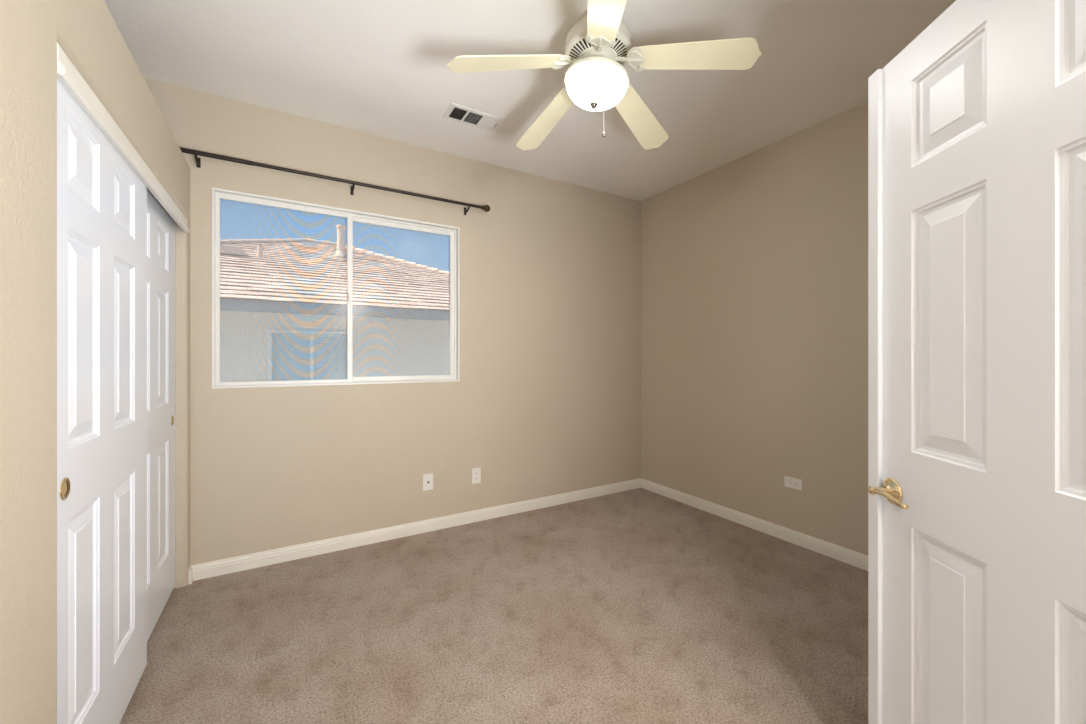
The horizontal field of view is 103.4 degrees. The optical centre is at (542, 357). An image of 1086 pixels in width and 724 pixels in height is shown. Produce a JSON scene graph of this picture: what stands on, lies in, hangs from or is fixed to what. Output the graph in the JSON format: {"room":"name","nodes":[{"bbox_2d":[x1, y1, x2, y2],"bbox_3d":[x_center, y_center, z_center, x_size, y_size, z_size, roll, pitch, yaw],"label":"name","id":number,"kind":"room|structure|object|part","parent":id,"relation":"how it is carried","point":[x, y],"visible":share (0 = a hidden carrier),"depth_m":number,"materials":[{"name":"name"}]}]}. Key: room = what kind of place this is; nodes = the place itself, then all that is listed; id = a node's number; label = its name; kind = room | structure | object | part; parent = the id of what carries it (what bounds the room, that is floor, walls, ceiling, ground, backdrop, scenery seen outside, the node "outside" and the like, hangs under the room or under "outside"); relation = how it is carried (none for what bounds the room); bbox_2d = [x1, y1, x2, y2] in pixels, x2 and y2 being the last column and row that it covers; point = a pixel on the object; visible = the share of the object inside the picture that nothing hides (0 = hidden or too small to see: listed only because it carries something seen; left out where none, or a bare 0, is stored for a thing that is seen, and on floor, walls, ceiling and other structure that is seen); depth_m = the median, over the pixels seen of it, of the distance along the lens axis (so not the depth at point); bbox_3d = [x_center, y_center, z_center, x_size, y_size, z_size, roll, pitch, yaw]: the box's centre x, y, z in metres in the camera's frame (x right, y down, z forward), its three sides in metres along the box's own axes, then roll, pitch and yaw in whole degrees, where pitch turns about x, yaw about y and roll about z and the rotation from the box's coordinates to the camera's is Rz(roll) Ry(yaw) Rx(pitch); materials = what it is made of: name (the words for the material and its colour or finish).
{"room":"empty bedroom","nodes":[
{"label":"empty bedroom","id":0,"kind":"room"},
{"bbox_2d":[0,0,189,723],"bbox_3d":[-1.197,0.102,0.986,0.115,2.342,3.318,0,0,-31],"label":"wall","id":1,"kind":"structure","parent":0,"point":[31,31],"depth_m":0.94,"materials":[{"name":"beige paint"}]},
{"bbox_2d":[57,78,146,723],"bbox_3d":[-1.371,0.240,1.336,0.033,1.962,0.848,0,0,-31],"label":"door","id":2,"kind":"structure","parent":1,"relation":"in","point":[102,201],"depth_m":1.27,"materials":[{"name":"white wood"}]},
{"bbox_3d":[-1.201,0.330,1.078,0.004,0.055,0.055,0,0,-31],"label":"finger pull","id":3,"kind":"part","parent":2,"relation":"part of","materials":[{"name":"gold metal"}]},
{"bbox_2d":[57,43,189,232],"bbox_3d":[-1.547,-0.719,1.677,0.026,0.088,1.525,0,0,-31],"label":"trim","id":4,"kind":"structure","parent":1,"relation":"attached to","point":[68,75],"depth_m":1.31,"materials":[{"name":"white paint"}]},
{"bbox_2d":[147,188,173,220],"bbox_3d":[-1.597,-0.744,1.647,0.083,0.029,1.525,0,0,-31],"label":"trim","id":5,"kind":"structure","parent":1,"relation":"attached to","point":[147,188],"depth_m":2.06,"materials":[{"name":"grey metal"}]},
{"bbox_2d":[147,190,175,640],"bbox_3d":[-1.772,0.240,1.936,0.033,1.962,0.848,0,0,-31],"label":"door","id":6,"kind":"structure","parent":1,"relation":"in","point":[161,229],"depth_m":2.05,"materials":[{"name":"white wood"}]},
{"bbox_2d":[188,566,192,584],"bbox_3d":[-1.942,1.207,2.365,0.014,0.096,0.036,0,0,-31],"label":"baseboard","id":7,"kind":"structure","parent":1,"relation":"attached to","point":[190,570],"depth_m":2.35,"materials":[{"name":"white paint"}]},
{"bbox_2d":[143,77,640,564],"bbox_3d":[-0.822,-0.127,3.156,4.314,2.940,0.150,0,0,-31],"label":"wall","id":8,"kind":"structure","parent":0,"point":[545,401],"depth_m":3.06,"materials":[{"name":"beige paint"}]},
{"bbox_2d":[180,147,489,214],"bbox_3d":[-1.226,-1.103,2.765,1.892,0.076,0.110,0,0,-31],"label":"curtain rod","id":9,"kind":"object","parent":8,"relation":"attached to","point":[195,153],"visible":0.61,"depth_m":2.63,"materials":[{"name":"brown metal"}]},
{"bbox_2d":[212,187,459,388],"bbox_3d":[-1.276,-0.394,2.855,1.467,1.144,0.104,0,0,-31],"label":"window","id":10,"kind":"structure","parent":8,"relation":"in","point":[352,216],"depth_m":2.83,"materials":[{"name":"white plastic"}]},
{"bbox_3d":[-1.580,-0.394,2.664,0.728,1.124,0.018,0,0,-31],"label":"sliding sash","id":11,"kind":"part","parent":10,"relation":"part of","materials":[{"name":"clear glass"}]},
{"bbox_3d":[-0.980,-0.394,3.044,0.745,1.124,0.022,0,0,-31],"label":"fixed sash","id":12,"kind":"part","parent":10,"relation":"part of","materials":[{"name":"clear glass"}]},
{"bbox_2d":[190,478,640,580],"bbox_3d":[-0.508,1.207,3.247,3.381,0.096,0.014,0,0,-31],"label":"baseboard","id":13,"kind":"structure","parent":8,"relation":"attached to","point":[264,558],"depth_m":2.92,"materials":[{"name":"white paint"}]},
{"bbox_2d":[423,473,432,490],"bbox_3d":[-0.818,0.891,3.060,0.072,0.118,0.020,0,0,-31],"label":"cable wall plate","id":14,"kind":"object","parent":8,"relation":"attached to","point":[427,478],"visible":1,"depth_m":3.06,"materials":[{"name":"white plastic"}]},
{"bbox_2d":[472,468,480,483],"bbox_3d":[-0.506,0.898,3.252,0.072,0.118,0.009,0,0,-31],"label":"wall outlet","id":15,"kind":"object","parent":8,"relation":"attached to","point":[476,472],"visible":1,"depth_m":3.25,"materials":[{"name":"white plastic"}]},
{"bbox_2d":[120,488,867,723],"bbox_3d":[0.624,1.303,0.725,4.314,0.120,5.808,0,0,-31],"label":"floor","id":16,"kind":"structure","parent":0,"point":[638,605],"depth_m":1.94,"materials":[{"name":"brown carpet"}]},
{"bbox_2d":[104,0,955,200],"bbox_3d":[0.624,-1.557,0.725,4.314,0.120,5.808,0,0,-31],"label":"ceiling","id":17,"kind":"structure","parent":0,"point":[376,67],"depth_m":2.24,"materials":[{"name":"white paint"}]},
{"bbox_2d":[443,103,502,131],"bbox_3d":[-0.437,-1.491,2.678,0.336,0.012,0.169,0,0,-31],"label":"ceiling vent","id":18,"kind":"object","parent":17,"relation":"in","point":[485,121],"visible":1,"depth_m":2.67,"materials":[{"name":"white plastic"}]},
{"bbox_2d":[447,0,761,150],"bbox_3d":[0.209,-1.200,1.940,1.242,0.594,1.204,0,0,-31],"label":"ceiling fan","id":19,"kind":"object","parent":17,"relation":"hanging from","point":[597,47],"visible":1,"depth_m":1.81,"materials":[{"name":"wood"}]},
{"bbox_3d":[-0.157,-1.231,1.794,0.492,0.006,0.145,-12,14,-15],"label":"fan blade","id":20,"kind":"part","parent":19,"relation":"part of","materials":[{"name":"beige laminate"}]},
{"bbox_3d":[0.017,-1.231,2.247,0.145,0.006,0.492,-13,-5,-35],"label":"fan blade","id":21,"kind":"part","parent":19,"relation":"part of","materials":[{"name":"beige laminate"}]},
{"bbox_3d":[0.109,-1.285,1.866,0.139,0.023,0.123,-12,14,-15],"label":"blade arm","id":22,"kind":"part","parent":19,"relation":"part of","materials":[{"name":"white metal"}]},
{"bbox_3d":[0.232,-1.172,1.901,0.270,0.100,0.270,7,0,-31],"label":"lamp shade","id":23,"kind":"part","parent":19,"relation":"part of","materials":[{"name":"white glass"}]},
{"bbox_3d":[0.234,-1.285,1.764,0.123,0.023,0.139,11,12,1],"label":"blade arm","id":24,"kind":"part","parent":19,"relation":"part of","materials":[{"name":"white metal"}]},
{"bbox_3d":[0.250,-1.080,1.762,0.004,0.314,0.004,0,0,-13],"label":"pull chain","id":25,"kind":"part","parent":19,"relation":"part of","materials":[{"name":"white metal"}]},
{"bbox_3d":[0.221,-1.231,1.489,0.145,0.006,0.492,11,12,1],"label":"fan blade","id":26,"kind":"part","parent":19,"relation":"part of","materials":[{"name":"beige laminate"}]},
{"bbox_3d":[0.370,-1.285,1.851,0.139,0.023,0.123,13,-6,21],"label":"blade arm","id":27,"kind":"part","parent":19,"relation":"part of","materials":[{"name":"white metal"}]},
{"bbox_3d":[0.502,-1.231,2.222,0.145,0.006,0.492,-13,-20,36],"label":"fan blade","id":28,"kind":"part","parent":19,"relation":"part of","materials":[{"name":"beige laminate"}]},
{"bbox_3d":[0.627,-1.231,1.753,0.492,0.006,0.145,13,-6,21],"label":"fan blade","id":29,"kind":"part","parent":19,"relation":"part of","materials":[{"name":"beige laminate"}]},
{"bbox_2d":[641,101,867,555],"bbox_3d":[2.452,-0.127,1.725,0.150,2.940,5.658,0,0,-31],"label":"wall","id":30,"kind":"structure","parent":0,"point":[754,266],"depth_m":3.04,"materials":[{"name":"beige paint"}]},
{"bbox_2d":[641,478,867,570],"bbox_3d":[1.755,1.207,2.735,0.014,0.096,3.206,0,0,-31],"label":"baseboard","id":31,"kind":"structure","parent":30,"relation":"attached to","point":[848,556],"depth_m":3.02,"materials":[{"name":"white paint"}]},
{"bbox_2d":[784,476,801,490],"bbox_3d":[1.676,0.843,2.874,0.009,0.072,0.118,0,0,-31],"label":"wall outlet","id":32,"kind":"object","parent":30,"relation":"attached to","point":[790,482],"visible":1,"depth_m":2.87,"materials":[{"name":"white plastic"}]},
{"bbox_2d":[868,0,1085,723],"bbox_3d":[0.901,0.214,0.831,0.095,2.022,0.789,0,0,4],"label":"door","id":33,"kind":"structure","parent":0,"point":[977,126],"depth_m":0.91,"materials":[{"name":"white wood"}]},
{"bbox_3d":[0.884,0.359,1.096,0.022,0.022,0.122,0,0,4],"label":"lever","id":34,"kind":"part","parent":33,"relation":"part of","materials":[{"name":"gold metal"}]},
{"label":"outside","id":35,"kind":"structure","parent":0,"visible":0},
{"bbox_3d":[-11.926,1.918,29.825,70.000,0.150,56.542,0,0,-31],"label":"ground","id":36,"kind":"structure","parent":35,"visible":0},
{"bbox_2d":[220,224,448,381],"bbox_3d":[-5.888,-0.696,10.829,10.918,5.077,11.366,0,0,-31],"label":"neighbor house","id":37,"kind":"structure","parent":36,"relation":"on","point":[283,302],"depth_m":6.75,"materials":[{"name":"grey paint"}]},
{"bbox_2d":[220,245,243,255],"bbox_3d":[-5.934,-1.993,8.117,0.440,0.140,0.420,0,0,-31],"label":"roof vent","id":38,"kind":"object","parent":37,"relation":"attached to","point":[224,250],"depth_m":7.97,"materials":[{"name":"metal"}]},
{"bbox_3d":[-3.662,0.248,6.243,0.480,1.200,0.015,0,0,-31],"label":"pane","id":39,"kind":"part","parent":37,"relation":"part of","materials":[{"name":"grey glass"}]},
{"bbox_3d":[-3.208,0.248,6.513,0.485,1.200,0.015,0,0,-31],"label":"pane","id":40,"kind":"part","parent":37,"relation":"part of","materials":[{"name":"grey glass"}]}
]}

